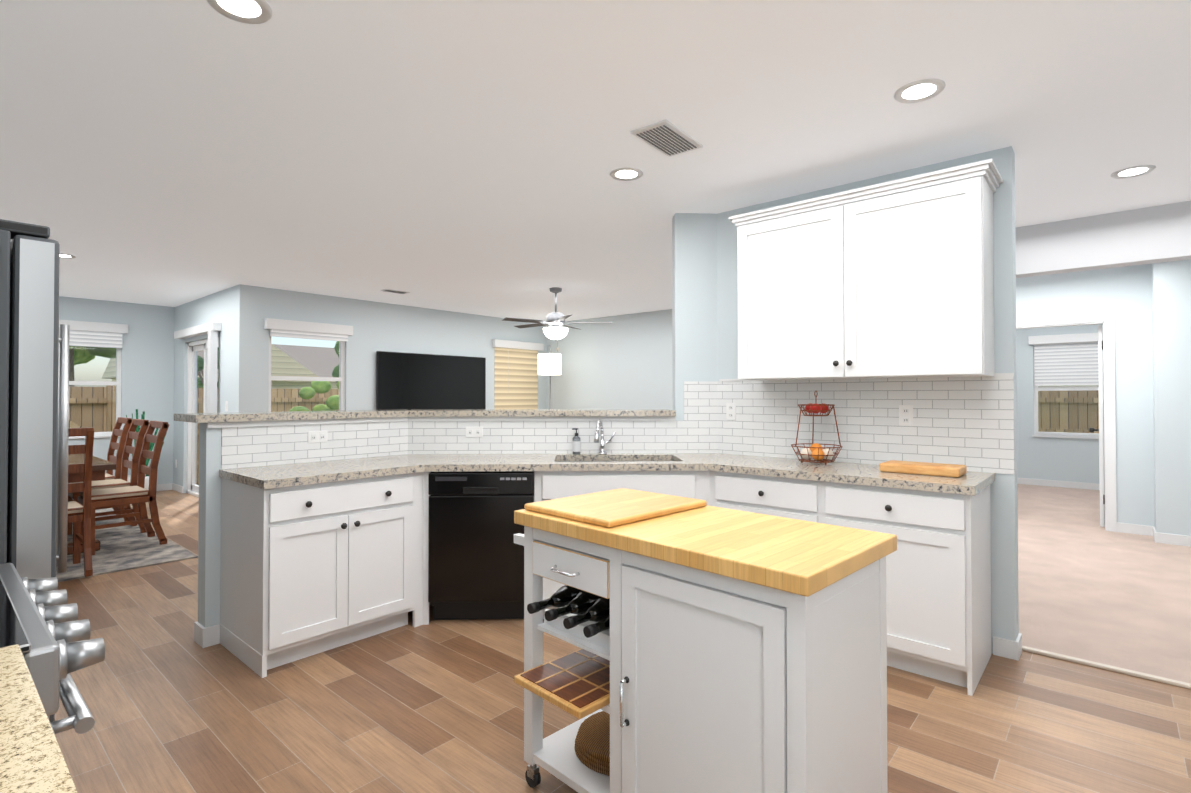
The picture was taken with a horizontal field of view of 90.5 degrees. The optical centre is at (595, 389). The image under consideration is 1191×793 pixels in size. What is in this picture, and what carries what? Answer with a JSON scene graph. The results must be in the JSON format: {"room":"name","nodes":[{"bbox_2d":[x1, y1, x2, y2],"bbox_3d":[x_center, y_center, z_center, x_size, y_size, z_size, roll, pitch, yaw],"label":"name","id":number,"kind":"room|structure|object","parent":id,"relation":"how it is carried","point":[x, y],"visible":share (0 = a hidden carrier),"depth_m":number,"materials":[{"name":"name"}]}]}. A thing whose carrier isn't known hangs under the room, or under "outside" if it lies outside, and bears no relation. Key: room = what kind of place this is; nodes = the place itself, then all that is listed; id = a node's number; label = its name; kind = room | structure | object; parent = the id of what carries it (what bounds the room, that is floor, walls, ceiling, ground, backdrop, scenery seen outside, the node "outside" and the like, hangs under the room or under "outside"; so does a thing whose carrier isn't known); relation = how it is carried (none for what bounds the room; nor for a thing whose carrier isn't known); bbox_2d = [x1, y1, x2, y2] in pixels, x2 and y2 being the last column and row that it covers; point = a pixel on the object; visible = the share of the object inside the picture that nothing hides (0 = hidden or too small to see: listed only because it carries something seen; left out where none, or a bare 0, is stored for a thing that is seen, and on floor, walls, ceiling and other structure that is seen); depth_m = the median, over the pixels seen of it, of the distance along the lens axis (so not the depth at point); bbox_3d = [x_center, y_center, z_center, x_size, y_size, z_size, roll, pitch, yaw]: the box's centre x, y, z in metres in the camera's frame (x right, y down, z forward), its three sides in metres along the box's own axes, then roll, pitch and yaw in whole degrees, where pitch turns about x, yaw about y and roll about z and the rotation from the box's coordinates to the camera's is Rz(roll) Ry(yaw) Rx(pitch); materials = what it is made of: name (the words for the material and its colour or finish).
{"room":"kitchen","nodes":[
{"label":"kitchen","id":0,"kind":"room"},
{"bbox_2d":[59,296,174,484],"bbox_3d":[-6.992,0.112,7.329,0.150,2.585,2.910,-1,-1,41],"label":"wall","id":1,"kind":"structure","parent":0,"point":[147,367],"depth_m":8.11,"materials":[{"name":"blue paint"}]},
{"bbox_2d":[59,320,127,438],"bbox_3d":[-6.669,-0.120,7.611,0.180,1.505,0.995,-1,-1,41],"label":"dining room window","id":2,"kind":"structure","parent":1,"relation":"in","point":[93,334],"depth_m":7.75,"materials":[{"name":"white plastic"}]},
{"bbox_2d":[156,483,171,490],"bbox_3d":[-6.931,1.358,7.261,0.012,0.090,2.910,-1,-1,41],"label":"baseboard","id":3,"kind":"structure","parent":1,"relation":"attached to","point":[160,487],"depth_m":8.27,"materials":[{"name":"white wood"}]},
{"bbox_2d":[173,286,234,492],"bbox_3d":[-5.063,0.116,7.674,2.600,2.585,0.150,-1,-1,41],"label":"wall","id":4,"kind":"structure","parent":0,"point":[219,306],"depth_m":7.72,"materials":[{"name":"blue paint"}]},
{"bbox_2d":[172,483,182,492],"bbox_3d":[-5.778,1.369,8.178,0.460,0.090,0.012,-1,-1,41],"label":"baseboard","id":5,"kind":"structure","parent":4,"relation":"attached to","point":[178,488],"depth_m":8.17,"materials":[{"name":"white"}]},
{"bbox_2d":[174,322,221,496],"bbox_3d":[-5.070,0.307,7.588,1.600,2.200,0.215,-1,-1,41],"label":"sliding door","id":6,"kind":"structure","parent":4,"relation":"in","point":[209,346],"depth_m":7.75,"materials":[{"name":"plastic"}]},
{"bbox_2d":[194,423,220,647],"bbox_3d":[-1.687,0.770,3.627,0.146,1.180,1.283,-1,-1,41],"label":"wall","id":7,"kind":"structure","parent":0,"point":[206,629],"depth_m":3.14,"materials":[{"name":"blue paint"}]},
{"bbox_2d":[206,417,407,468],"bbox_3d":[-1.658,0.307,3.560,0.020,0.255,1.185,-1,-1,41],"label":"wall tile","id":8,"kind":"structure","parent":7,"relation":"attached to","point":[244,444],"depth_m":3.50,"materials":[{"name":"white tile"}]},
{"bbox_2d":[308,431,327,442],"bbox_3d":[-1.666,0.284,3.546,0.008,0.070,0.115,-1,-1,41],"label":"outlet","id":9,"kind":"object","parent":8,"relation":"attached to","point":[316,436],"visible":1,"depth_m":3.54,"materials":[{"name":"white plastic"}]},
{"bbox_2d":[174,409,675,422],"bbox_3d":[-0.812,0.161,3.782,1.724,0.040,2.751,-1,-1,41],"label":"bar","id":10,"kind":"object","parent":7,"relation":"on","point":[242,416],"visible":0.93,"depth_m":3.97,"materials":[{"name":"grey stone"}]},
{"bbox_2d":[234,284,546,411],"bbox_3d":[-2.444,0.126,8.579,0.150,2.585,4.960,-1,-1,41],"label":"wall","id":11,"kind":"structure","parent":0,"point":[381,326],"depth_m":7.77,"materials":[{"name":"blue paint"}]},
{"bbox_2d":[264,318,352,411],"bbox_3d":[-3.522,-0.169,7.259,0.180,1.295,1.030,-1,-1,41],"label":"living room window","id":12,"kind":"structure","parent":11,"relation":"in","point":[279,328],"depth_m":7.25,"materials":[{"name":"white plastic"}]},
{"bbox_2d":[376,351,485,409],"bbox_3d":[-2.324,0.022,8.541,0.078,1.048,1.800,-1,-1,41],"label":"wall-mounted tv","id":13,"kind":"object","parent":11,"relation":"attached to","point":[415,381],"visible":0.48,"depth_m":8.44,"materials":[{"name":"black plastic"}]},
{"bbox_2d":[492,339,543,408],"bbox_3d":[-1.306,-0.140,9.792,0.180,1.295,1.060,-1,-1,41],"label":"living room window","id":14,"kind":"structure","parent":11,"relation":"in","point":[516,375],"depth_m":9.76,"materials":[{"name":"beige fabric"}]},
{"bbox_2d":[0,0,1190,322],"bbox_3d":[0.170,-1.239,6.685,11.800,0.100,11.650,-1,-1,41],"label":"ceiling","id":15,"kind":"structure","parent":0,"point":[464,156],"depth_m":2.78,"materials":[{"name":"white paint"}]},
{"bbox_2d":[60,253,75,258],"bbox_3d":[-4.794,-1.200,5.309,0.190,0.010,0.190,-1,-1,41],"label":"recessed light","id":16,"kind":"object","parent":15,"relation":"in","point":[67,256],"visible":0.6,"depth_m":5.34,"materials":[{"name":"white"}]},
{"bbox_2d":[207,0,271,23],"bbox_3d":[-1.152,-1.240,1.909,0.190,0.010,0.190,-1,-1,41],"label":"recessed light","id":17,"kind":"object","parent":15,"relation":"in","point":[252,11],"visible":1,"depth_m":1.93,"materials":[{"name":"white glass"}]},
{"bbox_2d":[381,289,409,293],"bbox_3d":[-2.409,-1.178,7.115,0.150,0.012,0.300,-1,-1,41],"label":"ceiling vent","id":18,"kind":"object","parent":15,"relation":"in","point":[395,291],"visible":1,"depth_m":7.08,"materials":[{"name":"white metal"}]},
{"bbox_2d":[502,287,611,351],"bbox_3d":[-0.502,-0.813,6.963,1.238,0.745,1.287,-1,-1,41],"label":"ceiling fan","id":19,"kind":"object","parent":15,"relation":"hanging from","point":[555,320],"visible":1,"depth_m":6.86,"materials":[{"name":"silver metal"}]},
{"bbox_2d":[610,167,642,180],"bbox_3d":[0.176,-1.223,3.365,0.190,0.010,0.190,-1,-1,41],"label":"recessed light","id":20,"kind":"object","parent":15,"relation":"in","point":[626,174],"visible":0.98,"depth_m":3.35,"materials":[{"name":"white glass"}]},
{"bbox_2d":[630,119,702,156],"bbox_3d":[0.355,-1.226,2.902,0.200,0.015,0.360,-1,-1,38],"label":"ceiling vent","id":21,"kind":"object","parent":15,"relation":"in","point":[667,138],"visible":0.98,"depth_m":2.88,"materials":[{"name":"white metal"}]},
{"bbox_2d":[893,78,945,103],"bbox_3d":[1.342,-1.234,2.451,0.190,0.010,0.190,-1,-1,41],"label":"recessed light","id":22,"kind":"object","parent":15,"relation":"in","point":[918,91],"visible":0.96,"depth_m":2.44,"materials":[{"name":"white"}]},
{"bbox_2d":[1015,201,1190,277],"bbox_3d":[3.264,-1.038,4.448,3.900,0.355,0.160,-1,-1,41],"label":"beam","id":23,"kind":"structure","parent":15,"relation":"attached to","point":[1152,235],"depth_m":4.10,"materials":[{"name":"white paint"}]},
{"bbox_2d":[1110,165,1155,178],"bbox_3d":[3.027,-1.223,3.329,0.190,0.010,0.190,-1,-1,41],"label":"recessed light","id":24,"kind":"object","parent":15,"relation":"in","point":[1133,171],"visible":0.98,"depth_m":3.32,"materials":[{"name":"white glass"}]},
{"bbox_2d":[546,309,672,409],"bbox_3d":[1.032,0.128,8.732,4.880,2.585,0.150,-1,-1,41],"label":"wall","id":25,"kind":"structure","parent":0,"point":[622,361],"depth_m":9.26,"materials":[{"name":"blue paint"}]},
{"bbox_2d":[55,490,1190,792],"bbox_3d":[-0.933,1.411,5.394,11.800,0.060,8.300,-1,-1,41],"label":"floor","id":26,"kind":"structure","parent":0,"point":[433,706],"depth_m":2.43,"materials":[{"name":"brown wood"}]},
{"bbox_2d":[0,219,69,721],"bbox_3d":[-2.082,0.440,1.681,0.935,1.795,0.841,-1,-1,41],"label":"fridge","id":27,"kind":"object","parent":26,"relation":"on","point":[34,384],"visible":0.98,"depth_m":1.63,"materials":[{"name":"grey metal"}]},
{"bbox_2d":[0,563,104,733],"bbox_3d":[-1.372,0.870,0.994,0.760,0.919,0.750,-1,-1,41],"label":"range","id":28,"kind":"object","parent":26,"relation":"on","point":[45,629],"visible":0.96,"depth_m":1.07,"materials":[{"name":"silver metal"}]},
{"bbox_2d":[56,508,197,581],"bbox_3d":[-5.162,1.373,5.208,3.380,0.012,1.950,-1,-1,41],"label":"dining rug","id":29,"kind":"object","parent":26,"relation":"on","point":[126,547],"visible":0.25,"depth_m":4.94,"materials":[{"name":"grey fabric"}]},
{"bbox_2d":[68,427,93,576],"bbox_3d":[-4.008,0.816,4.304,0.554,1.076,0.460,-1,-1,41],"label":"chair","id":30,"kind":"object","parent":29,"relation":"on","point":[78,513],"visible":0.42,"depth_m":4.32,"materials":[{"name":"brown wood"}]},
{"bbox_2d":[67,454,115,554],"bbox_3d":[-5.036,0.989,5.189,2.100,0.751,0.940,-1,-1,41],"label":"dining table","id":31,"kind":"object","parent":29,"relation":"on","point":[100,466],"visible":0.17,"depth_m":4.85,"materials":[{"name":"brown wood"}]},
{"bbox_2d":[74,417,132,521],"bbox_3d":[-5.161,0.837,6.080,0.460,1.076,0.554,-1,-1,41],"label":"dining chair","id":32,"kind":"object","parent":29,"relation":"on","point":[114,445],"visible":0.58,"depth_m":6.12,"materials":[{"name":"brown wood"}]},
{"bbox_2d":[67,419,149,534],"bbox_3d":[-4.649,0.832,5.632,0.460,1.076,0.554,-1,-1,41],"label":"dining chair","id":33,"kind":"object","parent":29,"relation":"on","point":[135,451],"visible":0.67,"depth_m":5.64,"materials":[{"name":"brown wood"}]},
{"bbox_2d":[78,421,168,554],"bbox_3d":[-4.138,0.827,5.184,0.460,1.076,0.554,-1,-1,41],"label":"dining chair","id":34,"kind":"object","parent":29,"relation":"on","point":[139,494],"visible":0.92,"depth_m":5.17,"materials":[{"name":"brown wood"}]},
{"bbox_2d":[126,409,166,489],"bbox_3d":[-5.993,0.835,7.858,0.376,1.151,0.468,-1,-1,41],"label":"snake plant","id":35,"kind":"object","parent":26,"relation":"on","point":[146,484],"visible":0.15,"depth_m":7.79,"materials":[{"name":"green plant"}]},
{"bbox_2d":[219,472,422,677],"bbox_3d":[-1.482,0.914,3.269,0.654,0.884,0.857,-1,-1,41],"label":"base cabinet","id":36,"kind":"object","parent":26,"relation":"on","point":[307,570],"visible":1,"depth_m":3.01,"materials":[{"name":"white wood"}]},
{"bbox_2d":[428,471,533,619],"bbox_3d":[-0.668,0.920,3.685,0.600,0.873,0.618,0,-1,-2],"label":"dishwasher","id":37,"kind":"object","parent":26,"relation":"on","point":[475,561],"visible":0.94,"depth_m":3.40,"materials":[{"name":"black metal"}]},
{"bbox_2d":[423,471,554,624],"bbox_3d":[-0.632,0.919,3.705,0.745,0.884,0.600,0,-1,-2],"label":"base cabinet","id":38,"kind":"object","parent":26,"relation":"on","point":[549,485],"depth_m":3.42,"materials":[{"name":"white wood"}]},
{"bbox_2d":[538,344,560,408],"bbox_3d":[-0.737,0.357,9.544,0.625,2.147,0.635,-1,-1,41],"label":"arc floor lamp","id":39,"kind":"object","parent":26,"relation":"on","point":[549,363],"visible":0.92,"depth_m":9.21,"materials":[{"name":"white fabric"}]},
{"bbox_2d":[555,471,708,608],"bbox_3d":[0.160,0.920,3.730,1.001,0.884,0.600,0,-1,-2],"label":"base cabinet","id":40,"kind":"object","parent":26,"relation":"on","point":[689,484],"depth_m":3.44,"materials":[{"name":"white wood"}]},
{"bbox_2d":[219,453,994,495],"bbox_3d":[0.015,0.448,3.087,3.141,0.040,2.563,-1,-1,41],"label":"countertop","id":41,"kind":"structure","parent":40,"relation":"on","point":[306,473],"depth_m":3.34,"materials":[{"name":"grey stone"}]},
{"bbox_2d":[572,428,580,453],"bbox_3d":[-0.130,0.350,3.996,0.057,0.175,0.055,0,-1,-2],"label":"soap bottle","id":42,"kind":"object","parent":41,"relation":"on","point":[576,445],"visible":0.94,"depth_m":3.98,"materials":[{"name":"grey plastic"}]},
{"bbox_2d":[556,461,614,461],"bbox_3d":[0.134,0.570,3.749,0.800,0.184,0.420,0,-1,-2],"label":"undermount sink","id":43,"kind":"object","parent":41,"relation":"in","point":[585,461],"visible":0.04,"depth_m":3.94,"materials":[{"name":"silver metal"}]},
{"bbox_2d":[594,419,615,453],"bbox_3d":[0.063,0.318,3.912,0.155,0.238,0.244,0,-1,-2],"label":"faucet","id":44,"kind":"object","parent":41,"relation":"on","point":[603,442],"visible":0.96,"depth_m":3.98,"materials":[{"name":"silver metal"}]},
{"bbox_2d":[791,391,842,464],"bbox_3d":[1.288,0.218,3.450,0.286,0.426,0.286,-1,-1,41],"label":"fruit basket","id":45,"kind":"object","parent":41,"relation":"on","point":[817,452],"visible":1,"depth_m":3.41,"materials":[{"name":"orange metal"}]},
{"bbox_2d":[880,460,966,477],"bbox_3d":[1.671,0.403,3.021,0.360,0.047,0.200,-1,-1,41],"label":"cutting board","id":46,"kind":"object","parent":41,"relation":"on","point":[931,469],"visible":1,"depth_m":2.95,"materials":[{"name":"brown wood"}]},
{"bbox_2d":[514,488,896,792],"bbox_3d":[0.241,0.863,1.818,0.620,0.952,1.092,1,-1,-45],"label":"kitchen cart","id":47,"kind":"object","parent":26,"relation":"on","point":[723,650],"visible":1,"depth_m":1.57,"materials":[{"name":"white wood"}]},
{"bbox_2d":[709,471,991,695],"bbox_3d":[1.337,0.914,3.234,1.312,0.884,0.570,-1,-1,41],"label":"base cabinet","id":48,"kind":"object","parent":26,"relation":"on","point":[938,587],"visible":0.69,"depth_m":2.73,"materials":[{"name":"white wood"}]},
{"bbox_2d":[1022,646,1190,688],"bbox_3d":[2.914,1.339,2.470,1.860,0.016,0.035,-1,-1,41],"label":"trim","id":49,"kind":"structure","parent":26,"relation":"on","point":[1113,668],"depth_m":2.84,"materials":[{"name":"beige wood"}]},
{"bbox_3d":[-0.423,0.877,0.101,3.655,0.884,0.656,-1,-1,41],"label":"base cabinet","id":50,"kind":"object","parent":26,"relation":"on","visible":0},
{"bbox_2d":[0,644,77,792],"bbox_3d":[-0.439,0.413,0.091,3.660,0.040,0.648,-1,-1,41],"label":"countertop","id":51,"kind":"structure","parent":50,"relation":"on","point":[32,759],"depth_m":0.67,"materials":[{"name":"stone"}]},
{"bbox_2d":[672,146,1018,653],"bbox_3d":[1.337,0.067,3.596,1.976,2.585,0.319,-1,-1,41],"label":"wall","id":52,"kind":"structure","parent":0,"point":[704,299],"depth_m":3.98,"materials":[{"name":"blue paint"}]},
{"bbox_2d":[408,381,716,453],"bbox_3d":[-0.216,0.193,4.037,2.119,0.495,0.020,0,-1,-2],"label":"wall tile","id":53,"kind":"structure","parent":52,"relation":"attached to","point":[695,431],"depth_m":4.04,"materials":[{"name":"white tile"}]},
{"bbox_2d":[466,427,482,436],"bbox_3d":[-0.824,0.290,4.014,0.115,0.070,0.009,0,-1,-2],"label":"outlet","id":54,"kind":"object","parent":53,"relation":"attached to","point":[474,431],"visible":1,"depth_m":4.01,"materials":[{"name":"white plastic"}]},
{"bbox_2d":[733,191,856,380],"bbox_3d":[1.239,-0.554,3.515,0.701,0.984,0.338,-1,-1,41],"label":"upper cabinet","id":55,"kind":"object","parent":52,"relation":"attached to","point":[797,262],"depth_m":3.37,"materials":[{"name":"white wood"}]},
{"bbox_2d":[717,373,1013,473],"bbox_3d":[1.471,0.179,3.523,1.680,0.510,0.012,-1,-1,41],"label":"wall tile","id":56,"kind":"structure","parent":52,"relation":"attached to","point":[968,422],"depth_m":3.38,"materials":[{"name":"white tile"}]},
{"bbox_2d":[726,403,735,419],"bbox_3d":[0.917,0.150,3.999,0.070,0.115,0.008,-1,-1,41],"label":"electrical outlet","id":57,"kind":"object","parent":56,"relation":"attached to","point":[730,411],"visible":1,"depth_m":4.00,"materials":[{"name":"white plastic"}]},
{"bbox_2d":[899,405,912,425],"bbox_3d":[1.728,0.146,3.289,0.070,0.115,0.008,-1,-1,41],"label":"electrical outlet","id":58,"kind":"object","parent":56,"relation":"attached to","point":[905,415],"visible":1,"depth_m":3.29,"materials":[{"name":"white plastic"}]},
{"bbox_2d":[857,163,996,378],"bbox_3d":[1.670,-0.558,3.138,0.700,0.984,0.338,-1,-1,41],"label":"upper cabinet","id":59,"kind":"object","parent":52,"relation":"attached to","point":[892,279],"depth_m":2.95,"materials":[{"name":"white wood"}]},
{"bbox_2d":[993,633,1021,655],"bbox_3d":[1.418,1.316,3.713,2.052,0.091,0.043,-1,-1,41],"label":"baseboard","id":60,"kind":"structure","parent":52,"relation":"attached to","point":[1007,648],"depth_m":2.98,"materials":[{"name":"white wood"}]},
{"bbox_2d":[1016,324,1102,483],"bbox_3d":[6.817,0.125,8.495,3.900,2.585,0.150,-1,-1,41],"label":"wall","id":61,"kind":"structure","parent":0,"point":[1062,459],"depth_m":8.64,"materials":[{"name":"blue paint"}]},
{"bbox_2d":[1017,478,1099,489],"bbox_3d":[6.763,1.359,8.419,3.900,0.090,0.012,-1,-1,41],"label":"baseboard","id":62,"kind":"structure","parent":61,"relation":"attached to","point":[1066,484],"depth_m":8.49,"materials":[{"name":"white wood"}]},
{"bbox_2d":[1028,333,1098,438],"bbox_3d":[6.811,-0.046,8.422,1.010,1.475,0.180,-1,-1,41],"label":"bedroom window","id":63,"kind":"structure","parent":61,"relation":"in","point":[1067,359],"depth_m":8.48,"materials":[{"name":"white plastic"}]},
{"bbox_2d":[1016,259,1190,535],"bbox_3d":[4.594,0.095,5.955,3.900,2.585,0.440,-1,-1,41],"label":"wall","id":64,"kind":"structure","parent":0,"point":[1149,305],"depth_m":5.57,"materials":[{"name":"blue paint"}]},
{"bbox_2d":[1016,313,1116,531],"bbox_3d":[4.715,0.323,6.049,0.915,2.108,0.135,-1,-1,41],"label":"door frame","id":65,"kind":"structure","parent":64,"relation":"attached to","point":[1107,321],"depth_m":5.73,"materials":[{"name":"white wood"}]},
{"bbox_2d":[1088,325,1104,526],"bbox_3d":[5.245,0.366,6.194,0.136,2.010,0.778,-1,-1,41],"label":"door leaf","id":66,"kind":"structure","parent":64,"relation":"in","point":[1101,426],"depth_m":5.88,"materials":[{"name":"white wood"}]},
{"bbox_2d":[1151,526,1155,535],"bbox_3d":[5.115,1.324,5.405,0.012,0.091,0.320,-1,-1,41],"label":"baseboard","id":67,"kind":"structure","parent":64,"relation":"attached to","point":[1152,527],"depth_m":5.52,"materials":[{"name":"white wood"}]},
{"bbox_2d":[1153,531,1190,546],"bbox_3d":[5.456,1.318,4.885,1.212,0.091,0.013,-1,-1,41],"label":"baseboard","id":68,"kind":"structure","parent":64,"relation":"attached to","point":[1165,538],"depth_m":5.20,"materials":[{"name":"white wood"}]},
{"bbox_2d":[1017,484,1190,682],"bbox_3d":[4.565,1.410,5.792,4.050,0.072,7.160,-1,-1,41],"label":"floor carpet","id":69,"kind":"object","parent":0,"point":[1090,588],"visible":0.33,"depth_m":4.01,"materials":[{"name":"beige carpet"}]},
{"bbox_3d":[-5.030,2.005,24.320,100.000,0.100,90.000,-1,-1,41],"label":"ground","id":70,"kind":"structure","parent":0,"visible":0},
{"bbox_2d":[69,341,1098,484],"bbox_3d":[-7.400,-3.100,17.418,50.400,9.945,32.400,-1,-1,41],"label":"yard","id":71,"kind":"structure","parent":70,"relation":"on","point":[312,363],"depth_m":11.48,"materials":[{"name":"brown wood"}]}
]}

